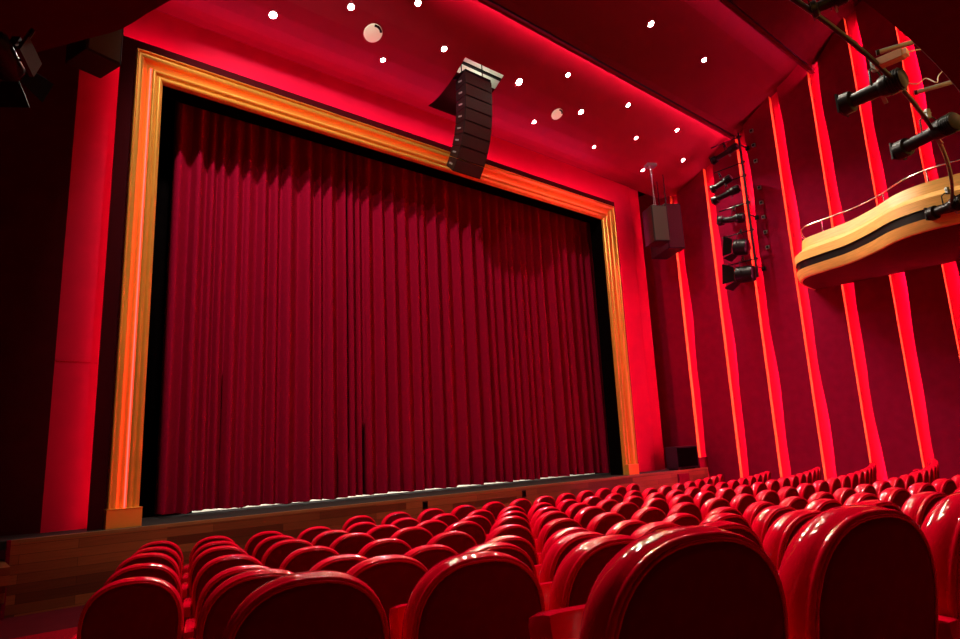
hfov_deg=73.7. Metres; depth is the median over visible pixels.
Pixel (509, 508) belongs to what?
seat
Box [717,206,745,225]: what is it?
spotlight
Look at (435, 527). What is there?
seat
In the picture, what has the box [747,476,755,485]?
seat
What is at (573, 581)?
seat
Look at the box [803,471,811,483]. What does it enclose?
seat
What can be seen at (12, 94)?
spotlight
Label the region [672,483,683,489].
cushion
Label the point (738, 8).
light
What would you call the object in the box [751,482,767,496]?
seat
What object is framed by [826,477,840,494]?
seat
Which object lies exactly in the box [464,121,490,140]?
grille
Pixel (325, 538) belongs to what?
seat
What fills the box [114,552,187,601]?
seat
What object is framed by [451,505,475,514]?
backrest
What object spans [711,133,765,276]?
boom
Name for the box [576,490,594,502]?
seat
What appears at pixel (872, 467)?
seat
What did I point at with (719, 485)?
seat
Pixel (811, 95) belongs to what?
trim
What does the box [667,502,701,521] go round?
seat
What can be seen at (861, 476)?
seat
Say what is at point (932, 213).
spotlight
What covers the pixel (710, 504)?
seat
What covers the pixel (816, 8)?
spotlight
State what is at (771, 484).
cushion
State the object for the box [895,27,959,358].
trim
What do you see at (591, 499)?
cushion
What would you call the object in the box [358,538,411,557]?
seat
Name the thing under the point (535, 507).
seat
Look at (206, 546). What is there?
seat
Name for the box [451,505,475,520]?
seat
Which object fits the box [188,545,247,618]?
seat
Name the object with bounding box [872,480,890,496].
seat
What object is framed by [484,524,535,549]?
seat
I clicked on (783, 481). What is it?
seat
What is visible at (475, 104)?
grille
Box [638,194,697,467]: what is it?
wall panel
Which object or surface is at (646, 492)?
seat
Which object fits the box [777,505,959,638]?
seat
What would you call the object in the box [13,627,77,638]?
floor
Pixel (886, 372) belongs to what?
wall panel
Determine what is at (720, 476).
seat
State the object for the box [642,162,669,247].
speaker
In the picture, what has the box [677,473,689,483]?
steps
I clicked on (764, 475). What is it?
seat
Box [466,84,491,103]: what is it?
grille
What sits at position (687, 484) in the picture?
seat
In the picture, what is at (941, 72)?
cable
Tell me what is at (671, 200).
trim
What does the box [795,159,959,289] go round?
balcony
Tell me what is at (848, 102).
spotlight
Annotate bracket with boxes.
[457,58,503,88]
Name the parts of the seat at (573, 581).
panel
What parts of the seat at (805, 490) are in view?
panel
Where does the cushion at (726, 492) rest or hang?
on the seat at (726, 493)
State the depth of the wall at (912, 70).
16.70 m
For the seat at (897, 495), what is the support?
on the floor at (68, 633)
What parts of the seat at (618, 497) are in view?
panel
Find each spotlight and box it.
[0,28,53,107]
[709,142,738,164]
[709,173,732,193]
[710,183,740,204]
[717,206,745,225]
[722,229,750,261]
[722,256,756,290]
[808,0,848,20]
[834,62,908,116]
[889,108,959,159]
[924,187,959,220]
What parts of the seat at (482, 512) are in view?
panel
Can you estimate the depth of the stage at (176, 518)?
11.62 m
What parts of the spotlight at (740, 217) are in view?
colour frame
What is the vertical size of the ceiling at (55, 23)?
0.980 m
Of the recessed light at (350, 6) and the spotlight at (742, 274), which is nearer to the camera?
the recessed light at (350, 6)
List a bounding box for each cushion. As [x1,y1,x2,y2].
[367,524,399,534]
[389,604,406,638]
[390,517,419,524]
[390,526,433,537]
[404,544,457,556]
[416,519,447,526]
[426,531,476,544]
[430,513,458,519]
[444,521,485,535]
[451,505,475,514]
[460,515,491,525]
[482,501,503,509]
[509,498,531,505]
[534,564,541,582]
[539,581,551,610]
[582,496,599,502]
[596,499,615,506]
[605,493,623,498]
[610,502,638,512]
[611,486,623,492]
[622,495,642,501]
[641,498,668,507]
[658,485,671,492]
[667,502,699,515]
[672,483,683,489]
[684,487,700,494]
[695,479,702,486]
[701,484,711,490]
[715,487,731,497]
[727,480,737,487]
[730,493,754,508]
[755,490,777,500]
[765,479,775,489]
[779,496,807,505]
[796,483,811,496]
[854,484,872,492]
[878,487,908,501]
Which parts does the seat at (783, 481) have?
panel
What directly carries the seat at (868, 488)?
on the floor at (68, 633)
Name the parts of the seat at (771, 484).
panel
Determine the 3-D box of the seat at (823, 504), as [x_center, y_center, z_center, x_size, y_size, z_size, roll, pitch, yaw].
[2.413,1.755,4.600,0.553,0.923,0.395,5,-13,-33]
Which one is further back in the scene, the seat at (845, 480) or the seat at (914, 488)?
the seat at (845, 480)
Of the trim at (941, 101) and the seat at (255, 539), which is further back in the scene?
the trim at (941, 101)
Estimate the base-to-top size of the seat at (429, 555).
0.923 m
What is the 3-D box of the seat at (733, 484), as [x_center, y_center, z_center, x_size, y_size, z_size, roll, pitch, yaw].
[4.397,3.305,11.332,0.395,0.923,0.553,-12,-14,38]
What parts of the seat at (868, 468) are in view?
panel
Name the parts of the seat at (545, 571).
panel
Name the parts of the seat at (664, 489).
panel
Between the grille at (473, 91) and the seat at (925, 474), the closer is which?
the seat at (925, 474)
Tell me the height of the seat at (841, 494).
0.923 m
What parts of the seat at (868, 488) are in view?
panel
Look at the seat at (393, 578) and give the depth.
2.91 m
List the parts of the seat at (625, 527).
panel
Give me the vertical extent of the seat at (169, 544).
0.923 m
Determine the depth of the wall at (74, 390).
9.54 m
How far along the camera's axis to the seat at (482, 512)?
8.55 m
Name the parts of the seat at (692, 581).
panel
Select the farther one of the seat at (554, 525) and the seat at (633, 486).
the seat at (633, 486)
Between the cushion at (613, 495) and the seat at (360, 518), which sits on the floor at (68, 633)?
the seat at (360, 518)
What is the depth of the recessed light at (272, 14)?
11.36 m
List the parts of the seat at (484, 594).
panel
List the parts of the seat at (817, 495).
panel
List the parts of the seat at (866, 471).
panel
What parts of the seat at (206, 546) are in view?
panel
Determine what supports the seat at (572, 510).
on the floor at (68, 633)
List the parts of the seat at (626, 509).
panel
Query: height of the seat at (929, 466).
0.923 m
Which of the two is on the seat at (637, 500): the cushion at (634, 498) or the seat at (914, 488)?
the cushion at (634, 498)
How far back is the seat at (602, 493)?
11.59 m
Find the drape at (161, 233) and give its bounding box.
[139,98,191,517]
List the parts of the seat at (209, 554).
panel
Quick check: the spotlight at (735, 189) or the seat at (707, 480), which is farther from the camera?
the spotlight at (735, 189)
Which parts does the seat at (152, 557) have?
panel, armrest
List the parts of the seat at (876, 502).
panel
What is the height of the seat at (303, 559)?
0.923 m
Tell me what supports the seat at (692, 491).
on the floor at (68, 633)
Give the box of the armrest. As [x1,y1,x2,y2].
[528,604,584,638]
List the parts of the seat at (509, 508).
panel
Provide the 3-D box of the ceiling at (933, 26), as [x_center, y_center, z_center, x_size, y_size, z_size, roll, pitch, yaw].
[6.628,-3.333,5.183,13.687,0.950,6.273,7,-15,-40]
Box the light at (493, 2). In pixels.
[488,0,734,136]
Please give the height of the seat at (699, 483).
0.923 m
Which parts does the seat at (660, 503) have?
panel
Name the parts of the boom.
arm, arm, arm, arm, arm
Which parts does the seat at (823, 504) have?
panel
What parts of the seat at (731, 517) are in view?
panel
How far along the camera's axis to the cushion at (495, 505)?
9.81 m
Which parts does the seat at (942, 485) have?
panel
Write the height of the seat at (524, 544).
0.923 m
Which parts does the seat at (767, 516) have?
panel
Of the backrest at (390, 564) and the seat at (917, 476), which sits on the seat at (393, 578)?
the backrest at (390, 564)
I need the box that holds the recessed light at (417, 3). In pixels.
[414,0,421,6]
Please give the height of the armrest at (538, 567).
0.403 m
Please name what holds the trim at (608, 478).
on the stage at (47, 575)
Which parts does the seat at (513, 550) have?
panel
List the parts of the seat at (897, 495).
panel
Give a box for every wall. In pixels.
[0,10,655,535]
[628,187,664,469]
[672,11,959,480]
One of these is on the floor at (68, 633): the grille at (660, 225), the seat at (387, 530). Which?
the seat at (387, 530)
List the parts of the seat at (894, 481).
panel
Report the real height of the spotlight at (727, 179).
0.541 m
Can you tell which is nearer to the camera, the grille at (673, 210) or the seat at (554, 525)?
the seat at (554, 525)
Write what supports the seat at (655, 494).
on the floor at (68, 633)
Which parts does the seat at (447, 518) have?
panel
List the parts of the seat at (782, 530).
panel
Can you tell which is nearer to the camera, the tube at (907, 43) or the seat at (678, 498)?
the tube at (907, 43)
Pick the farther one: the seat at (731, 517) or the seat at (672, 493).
the seat at (672, 493)
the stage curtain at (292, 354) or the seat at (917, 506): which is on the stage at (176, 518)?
the stage curtain at (292, 354)
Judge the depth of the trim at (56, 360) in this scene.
9.29 m
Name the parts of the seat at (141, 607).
panel, armrest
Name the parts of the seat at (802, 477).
panel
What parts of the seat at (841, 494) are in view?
panel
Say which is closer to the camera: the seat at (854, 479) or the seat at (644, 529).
the seat at (644, 529)
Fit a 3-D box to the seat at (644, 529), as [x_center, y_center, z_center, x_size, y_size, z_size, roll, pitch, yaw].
[1.012,1.652,3.756,0.553,0.923,0.395,4,-13,-29]
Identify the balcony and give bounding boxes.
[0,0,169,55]
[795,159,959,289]
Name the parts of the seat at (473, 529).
panel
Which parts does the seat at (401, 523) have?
panel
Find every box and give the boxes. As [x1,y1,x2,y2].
[422,501,427,508]
[874,47,909,69]
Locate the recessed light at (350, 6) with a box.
[347,3,354,10]
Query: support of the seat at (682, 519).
on the floor at (68, 633)
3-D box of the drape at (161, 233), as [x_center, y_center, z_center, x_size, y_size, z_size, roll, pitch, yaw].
[-5.873,-0.642,10.850,2.206,7.758,0.110,7,-15,-40]
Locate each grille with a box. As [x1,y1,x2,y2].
[88,29,121,61]
[454,160,483,177]
[458,147,486,165]
[461,134,489,153]
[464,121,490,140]
[465,72,491,92]
[465,108,491,128]
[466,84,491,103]
[466,95,491,115]
[652,206,669,239]
[665,204,683,246]
[677,447,697,466]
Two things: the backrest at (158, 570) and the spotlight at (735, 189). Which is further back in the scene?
the spotlight at (735, 189)
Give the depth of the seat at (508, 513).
7.66 m
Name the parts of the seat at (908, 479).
panel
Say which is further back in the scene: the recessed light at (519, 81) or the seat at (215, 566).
the recessed light at (519, 81)
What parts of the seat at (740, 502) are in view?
panel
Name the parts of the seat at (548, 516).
panel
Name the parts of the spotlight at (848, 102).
colour frame, lamp shade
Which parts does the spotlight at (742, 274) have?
barn door, barn door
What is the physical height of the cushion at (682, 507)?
0.626 m
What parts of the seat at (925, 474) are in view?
panel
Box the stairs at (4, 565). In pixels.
[0,540,10,619]
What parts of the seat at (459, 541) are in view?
panel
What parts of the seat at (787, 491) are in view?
panel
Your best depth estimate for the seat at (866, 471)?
10.62 m
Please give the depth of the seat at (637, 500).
8.95 m
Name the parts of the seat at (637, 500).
panel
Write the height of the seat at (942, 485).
0.923 m
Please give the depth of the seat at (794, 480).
10.70 m
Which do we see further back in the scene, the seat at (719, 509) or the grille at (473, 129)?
the grille at (473, 129)
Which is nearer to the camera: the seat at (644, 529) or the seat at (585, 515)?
the seat at (644, 529)
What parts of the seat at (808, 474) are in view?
panel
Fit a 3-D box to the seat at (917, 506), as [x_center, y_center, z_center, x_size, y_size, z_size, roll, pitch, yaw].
[2.379,1.404,3.482,0.553,0.923,0.395,4,-13,-31]
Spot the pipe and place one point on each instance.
(799, 3)
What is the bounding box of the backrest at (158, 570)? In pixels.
[103,563,181,597]
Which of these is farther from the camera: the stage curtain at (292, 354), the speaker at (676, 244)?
the speaker at (676, 244)
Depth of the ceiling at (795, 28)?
16.07 m
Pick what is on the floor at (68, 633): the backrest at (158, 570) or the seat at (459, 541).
the seat at (459, 541)
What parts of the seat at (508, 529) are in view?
panel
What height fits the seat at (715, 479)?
0.923 m
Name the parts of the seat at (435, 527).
panel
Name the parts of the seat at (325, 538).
panel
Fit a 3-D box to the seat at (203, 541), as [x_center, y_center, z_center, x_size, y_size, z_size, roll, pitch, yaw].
[-2.903,2.842,7.038,0.553,0.923,0.395,2,-12,-23]
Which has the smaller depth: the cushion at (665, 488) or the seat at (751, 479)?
the cushion at (665, 488)
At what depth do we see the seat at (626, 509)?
7.37 m
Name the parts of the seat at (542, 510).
panel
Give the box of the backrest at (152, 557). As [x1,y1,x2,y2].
[114,552,180,580]
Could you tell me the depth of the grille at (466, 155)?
13.71 m
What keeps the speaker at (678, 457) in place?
on the stage at (176, 518)
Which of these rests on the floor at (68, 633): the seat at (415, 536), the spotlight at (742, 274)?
the seat at (415, 536)
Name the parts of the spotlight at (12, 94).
barn door, plate, hanging arm, barn door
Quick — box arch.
[87,35,638,530]
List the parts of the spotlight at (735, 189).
colour frame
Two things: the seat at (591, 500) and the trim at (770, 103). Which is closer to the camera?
the seat at (591, 500)
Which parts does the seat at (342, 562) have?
panel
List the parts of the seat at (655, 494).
panel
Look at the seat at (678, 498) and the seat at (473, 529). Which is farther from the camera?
the seat at (678, 498)
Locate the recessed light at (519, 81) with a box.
[515,78,522,85]
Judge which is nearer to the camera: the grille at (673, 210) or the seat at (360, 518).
the seat at (360, 518)
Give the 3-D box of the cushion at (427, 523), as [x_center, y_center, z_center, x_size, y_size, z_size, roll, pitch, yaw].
[-0.556,2.541,7.101,0.496,0.626,0.209,4,-13,-30]
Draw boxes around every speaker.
[65,28,123,77]
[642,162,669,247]
[650,175,684,258]
[665,446,698,469]
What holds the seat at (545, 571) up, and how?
on the floor at (68, 633)
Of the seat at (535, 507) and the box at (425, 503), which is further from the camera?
the box at (425, 503)
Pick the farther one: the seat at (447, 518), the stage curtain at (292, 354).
the stage curtain at (292, 354)
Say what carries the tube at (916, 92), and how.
attached to the ceiling at (933, 26)
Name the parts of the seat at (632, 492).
panel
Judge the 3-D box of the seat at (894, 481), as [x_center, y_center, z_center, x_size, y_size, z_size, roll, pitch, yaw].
[4.996,2.400,7.831,0.553,0.923,0.395,8,-16,-43]
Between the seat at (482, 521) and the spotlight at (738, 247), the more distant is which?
the spotlight at (738, 247)
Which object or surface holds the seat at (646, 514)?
on the floor at (68, 633)
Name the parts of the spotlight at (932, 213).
colour frame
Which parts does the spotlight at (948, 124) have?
colour frame, lamp shade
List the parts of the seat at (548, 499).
panel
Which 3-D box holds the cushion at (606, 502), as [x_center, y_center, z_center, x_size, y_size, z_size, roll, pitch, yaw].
[1.706,2.741,8.632,0.496,0.626,0.209,6,-14,-38]
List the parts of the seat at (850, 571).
panel, armrest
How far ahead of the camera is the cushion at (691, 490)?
10.01 m
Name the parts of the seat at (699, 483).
panel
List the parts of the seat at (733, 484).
panel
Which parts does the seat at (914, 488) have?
panel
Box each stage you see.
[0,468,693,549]
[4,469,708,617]
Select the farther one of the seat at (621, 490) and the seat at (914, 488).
the seat at (621, 490)
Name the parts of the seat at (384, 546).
panel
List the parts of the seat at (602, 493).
panel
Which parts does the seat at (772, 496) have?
panel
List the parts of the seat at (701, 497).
panel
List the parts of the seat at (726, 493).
panel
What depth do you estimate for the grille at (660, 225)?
17.24 m
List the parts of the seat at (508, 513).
panel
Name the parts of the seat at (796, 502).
panel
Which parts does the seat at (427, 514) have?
panel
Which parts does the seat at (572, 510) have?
panel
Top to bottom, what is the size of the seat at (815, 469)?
0.923 m
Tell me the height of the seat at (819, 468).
0.923 m
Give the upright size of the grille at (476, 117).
0.234 m
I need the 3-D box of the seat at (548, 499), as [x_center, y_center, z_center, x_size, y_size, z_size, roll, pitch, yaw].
[1.013,3.382,10.591,0.553,0.923,0.395,7,-15,-40]
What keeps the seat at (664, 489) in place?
on the floor at (68, 633)
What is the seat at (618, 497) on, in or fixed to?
on the floor at (68, 633)
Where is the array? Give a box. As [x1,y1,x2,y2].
[446,64,491,178]
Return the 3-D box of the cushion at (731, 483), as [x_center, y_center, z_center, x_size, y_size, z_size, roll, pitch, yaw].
[4.440,3.142,11.284,0.209,0.626,0.496,-12,-14,38]
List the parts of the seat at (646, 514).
panel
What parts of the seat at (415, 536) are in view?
panel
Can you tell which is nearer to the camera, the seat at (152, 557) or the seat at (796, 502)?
the seat at (152, 557)
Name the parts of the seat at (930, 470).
panel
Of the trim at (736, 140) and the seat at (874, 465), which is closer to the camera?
the seat at (874, 465)
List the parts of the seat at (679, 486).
panel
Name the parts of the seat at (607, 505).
panel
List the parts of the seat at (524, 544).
panel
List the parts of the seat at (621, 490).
panel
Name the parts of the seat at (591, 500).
panel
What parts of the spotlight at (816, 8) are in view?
colour frame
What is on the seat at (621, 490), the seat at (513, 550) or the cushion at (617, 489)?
the cushion at (617, 489)
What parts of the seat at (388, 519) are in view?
panel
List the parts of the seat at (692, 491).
panel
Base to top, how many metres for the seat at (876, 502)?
0.923 m
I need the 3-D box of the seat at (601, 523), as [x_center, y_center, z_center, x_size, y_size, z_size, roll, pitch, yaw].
[1.160,2.278,6.014,0.553,0.923,0.395,5,-13,-32]
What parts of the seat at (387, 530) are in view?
panel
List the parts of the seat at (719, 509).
panel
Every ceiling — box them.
[154,0,726,198]
[477,0,797,138]
[719,0,861,74]
[863,0,959,91]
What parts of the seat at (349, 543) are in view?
panel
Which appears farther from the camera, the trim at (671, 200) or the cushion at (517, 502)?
the trim at (671, 200)
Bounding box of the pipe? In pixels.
[790,0,953,203]
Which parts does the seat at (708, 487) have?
panel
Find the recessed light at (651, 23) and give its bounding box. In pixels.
[648,20,653,27]
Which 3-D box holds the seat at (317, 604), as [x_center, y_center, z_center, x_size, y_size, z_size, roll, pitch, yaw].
[-0.547,1.236,1.956,0.610,0.923,0.395,2,-12,-24]
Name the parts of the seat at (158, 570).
panel, armrest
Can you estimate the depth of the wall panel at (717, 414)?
18.90 m
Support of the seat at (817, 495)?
on the floor at (68, 633)
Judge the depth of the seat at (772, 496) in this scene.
7.52 m
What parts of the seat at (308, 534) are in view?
panel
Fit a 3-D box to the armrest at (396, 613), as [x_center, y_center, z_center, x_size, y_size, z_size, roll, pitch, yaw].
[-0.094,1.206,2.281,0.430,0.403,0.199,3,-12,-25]
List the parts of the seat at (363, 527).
panel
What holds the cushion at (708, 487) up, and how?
on the seat at (708, 487)
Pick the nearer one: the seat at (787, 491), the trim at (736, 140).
the seat at (787, 491)
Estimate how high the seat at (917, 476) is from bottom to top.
0.923 m
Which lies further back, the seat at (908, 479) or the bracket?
the bracket
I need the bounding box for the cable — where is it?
[908,72,941,83]
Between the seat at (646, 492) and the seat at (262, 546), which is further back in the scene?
the seat at (646, 492)
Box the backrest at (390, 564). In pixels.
[346,554,427,575]
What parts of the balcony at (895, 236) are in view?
handrail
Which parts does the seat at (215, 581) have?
panel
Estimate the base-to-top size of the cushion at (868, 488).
0.626 m
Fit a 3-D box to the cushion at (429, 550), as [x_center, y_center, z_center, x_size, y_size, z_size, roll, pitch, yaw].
[-0.328,1.739,4.033,0.496,0.626,0.209,3,-13,-26]
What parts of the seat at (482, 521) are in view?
panel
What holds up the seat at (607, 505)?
on the floor at (68, 633)
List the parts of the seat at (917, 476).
panel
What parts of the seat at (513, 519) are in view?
panel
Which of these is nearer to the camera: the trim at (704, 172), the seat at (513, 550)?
the seat at (513, 550)
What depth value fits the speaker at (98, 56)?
8.11 m
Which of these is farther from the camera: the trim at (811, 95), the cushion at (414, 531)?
the trim at (811, 95)
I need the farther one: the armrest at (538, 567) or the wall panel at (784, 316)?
the wall panel at (784, 316)
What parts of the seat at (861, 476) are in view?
panel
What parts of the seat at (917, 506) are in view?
panel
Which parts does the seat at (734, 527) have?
panel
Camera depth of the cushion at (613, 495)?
10.18 m
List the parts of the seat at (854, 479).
panel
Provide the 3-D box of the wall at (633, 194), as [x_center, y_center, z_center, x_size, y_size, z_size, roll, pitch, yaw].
[4.789,0.067,19.713,0.632,8.860,1.842,0,-12,-15]
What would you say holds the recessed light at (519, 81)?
in the ceiling at (326, 37)
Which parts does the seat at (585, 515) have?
panel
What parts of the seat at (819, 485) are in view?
panel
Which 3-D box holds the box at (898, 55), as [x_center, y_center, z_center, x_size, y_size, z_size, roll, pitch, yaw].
[4.459,-2.829,6.944,0.120,0.090,0.310,7,-15,-40]
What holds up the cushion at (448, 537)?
on the seat at (459, 541)
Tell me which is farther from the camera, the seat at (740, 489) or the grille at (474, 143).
the grille at (474, 143)
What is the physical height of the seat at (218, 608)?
0.923 m
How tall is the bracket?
0.070 m
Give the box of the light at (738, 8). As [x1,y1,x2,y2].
[727,0,812,69]
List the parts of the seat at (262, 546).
panel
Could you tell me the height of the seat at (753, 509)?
0.923 m
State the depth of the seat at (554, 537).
4.47 m
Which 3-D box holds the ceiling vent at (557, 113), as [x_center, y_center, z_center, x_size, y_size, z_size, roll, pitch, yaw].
[1.881,-5.010,15.625,0.302,0.166,0.265,7,-15,-40]
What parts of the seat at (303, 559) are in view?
panel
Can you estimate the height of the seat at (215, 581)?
0.923 m
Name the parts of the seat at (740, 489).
panel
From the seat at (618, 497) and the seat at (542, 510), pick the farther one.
the seat at (618, 497)
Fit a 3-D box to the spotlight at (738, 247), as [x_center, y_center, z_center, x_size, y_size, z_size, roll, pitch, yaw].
[7.209,-2.115,17.960,0.656,0.785,0.685,-13,-15,42]
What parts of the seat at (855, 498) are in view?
panel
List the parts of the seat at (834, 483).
panel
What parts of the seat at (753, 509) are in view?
panel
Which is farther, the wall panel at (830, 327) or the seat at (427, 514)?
the wall panel at (830, 327)
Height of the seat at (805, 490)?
0.923 m
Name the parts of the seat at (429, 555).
panel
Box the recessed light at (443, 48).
[441,46,446,51]
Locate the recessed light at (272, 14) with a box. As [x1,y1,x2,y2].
[268,11,277,18]
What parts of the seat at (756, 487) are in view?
panel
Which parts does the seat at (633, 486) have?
panel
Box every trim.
[11,467,707,543]
[56,360,647,386]
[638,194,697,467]
[670,196,700,456]
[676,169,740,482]
[703,169,742,477]
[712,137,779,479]
[735,137,782,476]
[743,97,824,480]
[768,96,826,480]
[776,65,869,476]
[807,72,871,462]
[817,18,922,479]
[843,18,924,467]
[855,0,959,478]
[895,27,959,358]
[914,44,959,276]
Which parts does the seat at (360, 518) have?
panel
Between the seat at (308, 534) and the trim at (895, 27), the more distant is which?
the trim at (895, 27)
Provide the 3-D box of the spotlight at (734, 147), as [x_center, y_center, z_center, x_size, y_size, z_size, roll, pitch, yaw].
[7.064,-4.860,18.530,0.278,0.541,0.846,9,-16,-44]
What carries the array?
hanging from the ceiling at (326, 37)
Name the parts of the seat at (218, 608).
panel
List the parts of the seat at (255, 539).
panel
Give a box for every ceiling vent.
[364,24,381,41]
[551,109,562,119]
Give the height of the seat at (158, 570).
0.923 m
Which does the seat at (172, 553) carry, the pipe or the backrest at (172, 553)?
the backrest at (172, 553)
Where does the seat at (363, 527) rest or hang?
on the floor at (68, 633)
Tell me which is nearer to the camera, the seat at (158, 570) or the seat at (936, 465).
the seat at (158, 570)
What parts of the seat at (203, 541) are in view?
panel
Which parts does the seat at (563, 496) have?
panel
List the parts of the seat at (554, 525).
panel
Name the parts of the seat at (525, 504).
panel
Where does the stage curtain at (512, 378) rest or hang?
on the stage at (176, 518)
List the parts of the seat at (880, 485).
panel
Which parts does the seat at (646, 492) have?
panel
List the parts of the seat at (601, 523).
panel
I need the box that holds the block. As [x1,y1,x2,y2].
[697,457,707,467]
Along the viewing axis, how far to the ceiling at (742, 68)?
15.47 m
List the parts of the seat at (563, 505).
panel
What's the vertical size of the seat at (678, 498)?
0.923 m
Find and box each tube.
[876,40,913,55]
[914,81,952,94]
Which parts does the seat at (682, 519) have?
panel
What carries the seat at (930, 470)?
on the floor at (68, 633)
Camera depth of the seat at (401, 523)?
7.92 m
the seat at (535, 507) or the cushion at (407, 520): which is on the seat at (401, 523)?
the cushion at (407, 520)
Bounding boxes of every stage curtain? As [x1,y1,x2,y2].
[154,102,424,514]
[417,173,609,488]
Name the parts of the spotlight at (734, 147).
colour frame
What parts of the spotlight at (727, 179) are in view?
colour frame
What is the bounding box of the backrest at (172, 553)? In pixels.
[131,546,182,583]
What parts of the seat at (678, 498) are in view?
panel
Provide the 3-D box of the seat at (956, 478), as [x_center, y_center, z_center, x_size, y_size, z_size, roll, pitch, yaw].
[4.597,1.977,6.222,0.553,0.923,0.395,7,-15,-40]
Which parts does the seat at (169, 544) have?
panel, armrest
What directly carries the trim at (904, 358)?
attached to the wall at (912, 70)
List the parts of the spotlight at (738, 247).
barn door, barn door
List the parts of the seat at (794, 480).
panel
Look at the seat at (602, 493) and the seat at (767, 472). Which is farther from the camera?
the seat at (767, 472)
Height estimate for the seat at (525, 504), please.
0.923 m
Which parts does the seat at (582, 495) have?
panel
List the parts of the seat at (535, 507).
panel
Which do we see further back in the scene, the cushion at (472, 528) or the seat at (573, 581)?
the cushion at (472, 528)
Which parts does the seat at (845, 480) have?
panel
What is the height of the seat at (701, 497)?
0.923 m
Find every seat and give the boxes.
[71,576,194,638]
[103,563,190,631]
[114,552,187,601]
[131,546,188,597]
[136,541,188,575]
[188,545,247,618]
[189,536,234,563]
[189,540,238,569]
[191,554,263,638]
[191,568,293,638]
[195,564,269,638]
[221,570,388,638]
[244,531,282,555]
[252,535,294,561]
[261,539,313,567]
[279,545,339,572]
[297,526,330,542]
[309,554,366,572]
[311,530,347,546]
[329,532,374,553]
[342,515,375,530]
[345,522,376,532]
[346,554,427,638]
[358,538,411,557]
[367,524,399,539]
[381,512,411,524]
[389,550,544,638]
[390,517,419,528]
[390,526,433,548]
[404,544,457,569]
[416,519,447,535]
[417,508,444,521]
[426,531,476,553]
[430,513,458,525]
[444,521,485,544]
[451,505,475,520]
[460,515,491,533]
[463,542,536,577]
[467,509,495,525]
[482,501,504,519]
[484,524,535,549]
[485,535,538,564]
[486,515,531,537]
[495,506,525,520]
[496,510,529,523]
[509,498,531,514]
[527,502,552,521]
[528,525,788,638]
[530,506,559,527]
[531,511,569,538]
[533,496,555,506]
[534,518,582,552]
[534,531,602,582]
[537,527,589,563]
[539,534,636,610]
[555,493,576,506]
[556,499,578,512]
[565,502,589,518]
[573,506,605,528]
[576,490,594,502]
[582,496,601,505]
[587,512,625,534]
[595,488,611,499]
[596,499,617,511]
[605,493,623,502]
[606,519,646,535]
[610,502,638,519]
[611,486,626,496]
[622,495,643,508]
[624,490,642,498]
[626,483,639,491]
[630,507,665,522]
[631,521,679,537]
[641,498,669,516]
[642,488,657,500]
[644,492,666,501]
[658,485,672,496]
[662,513,700,525]
[666,489,683,503]
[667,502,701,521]
[668,494,694,508]
[672,483,685,491]
[684,481,695,488]
[684,487,700,498]
[693,491,715,508]
[695,479,704,488]
[699,521,764,550]
[700,497,730,520]
[700,513,751,528]
[701,484,716,493]
[703,477,712,484]
[705,507,742,517]
[710,476,718,485]
[715,482,728,490]
[715,487,735,502]
[717,474,723,481]
[727,480,739,489]
[730,493,756,515]
[734,485,753,495]
[738,478,748,484]
[743,501,774,525]
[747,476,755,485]
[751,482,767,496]
[751,505,795,542]
[754,474,762,481]
[755,490,779,504]
[759,472,766,482]
[762,509,821,569]
[764,471,770,480]
[765,479,779,492]
[777,477,790,488]
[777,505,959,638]
[778,486,798,501]
[779,496,808,509]
[787,475,798,487]
[796,473,805,484]
[796,483,815,500]
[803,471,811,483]
[804,498,842,511]
[808,470,815,483]
[808,491,834,502]
[812,468,818,480]
[812,480,829,492]
[815,467,821,479]
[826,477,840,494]
[833,487,855,504]
[837,475,850,487]
[843,492,879,505]
[847,473,858,488]
[854,471,864,484]
[854,484,876,495]
[854,499,902,512]
[860,469,869,483]
[864,467,872,484]
[867,466,875,482]
[868,464,876,480]
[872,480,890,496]
[878,487,910,508]
[887,477,904,487]
[899,474,914,489]
[901,491,947,527]
[908,482,935,495]
[909,472,922,482]
[912,458,935,471]
[917,469,928,482]
[921,491,959,620]
[923,467,933,483]
[927,465,936,479]
[930,464,938,478]
[932,478,956,494]
[951,474,959,487]
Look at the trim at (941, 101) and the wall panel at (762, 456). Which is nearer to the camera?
the trim at (941, 101)
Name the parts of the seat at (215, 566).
panel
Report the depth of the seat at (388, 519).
8.86 m
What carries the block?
on the stage at (176, 518)
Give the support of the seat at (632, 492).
on the floor at (68, 633)
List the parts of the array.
rigging frame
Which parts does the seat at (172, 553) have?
panel, armrest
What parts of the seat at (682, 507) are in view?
panel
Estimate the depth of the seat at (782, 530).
2.78 m
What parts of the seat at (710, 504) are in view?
panel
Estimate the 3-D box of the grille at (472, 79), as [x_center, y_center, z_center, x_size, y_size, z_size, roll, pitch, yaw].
[-0.027,-5.112,13.810,0.730,0.235,0.008,7,-15,-40]

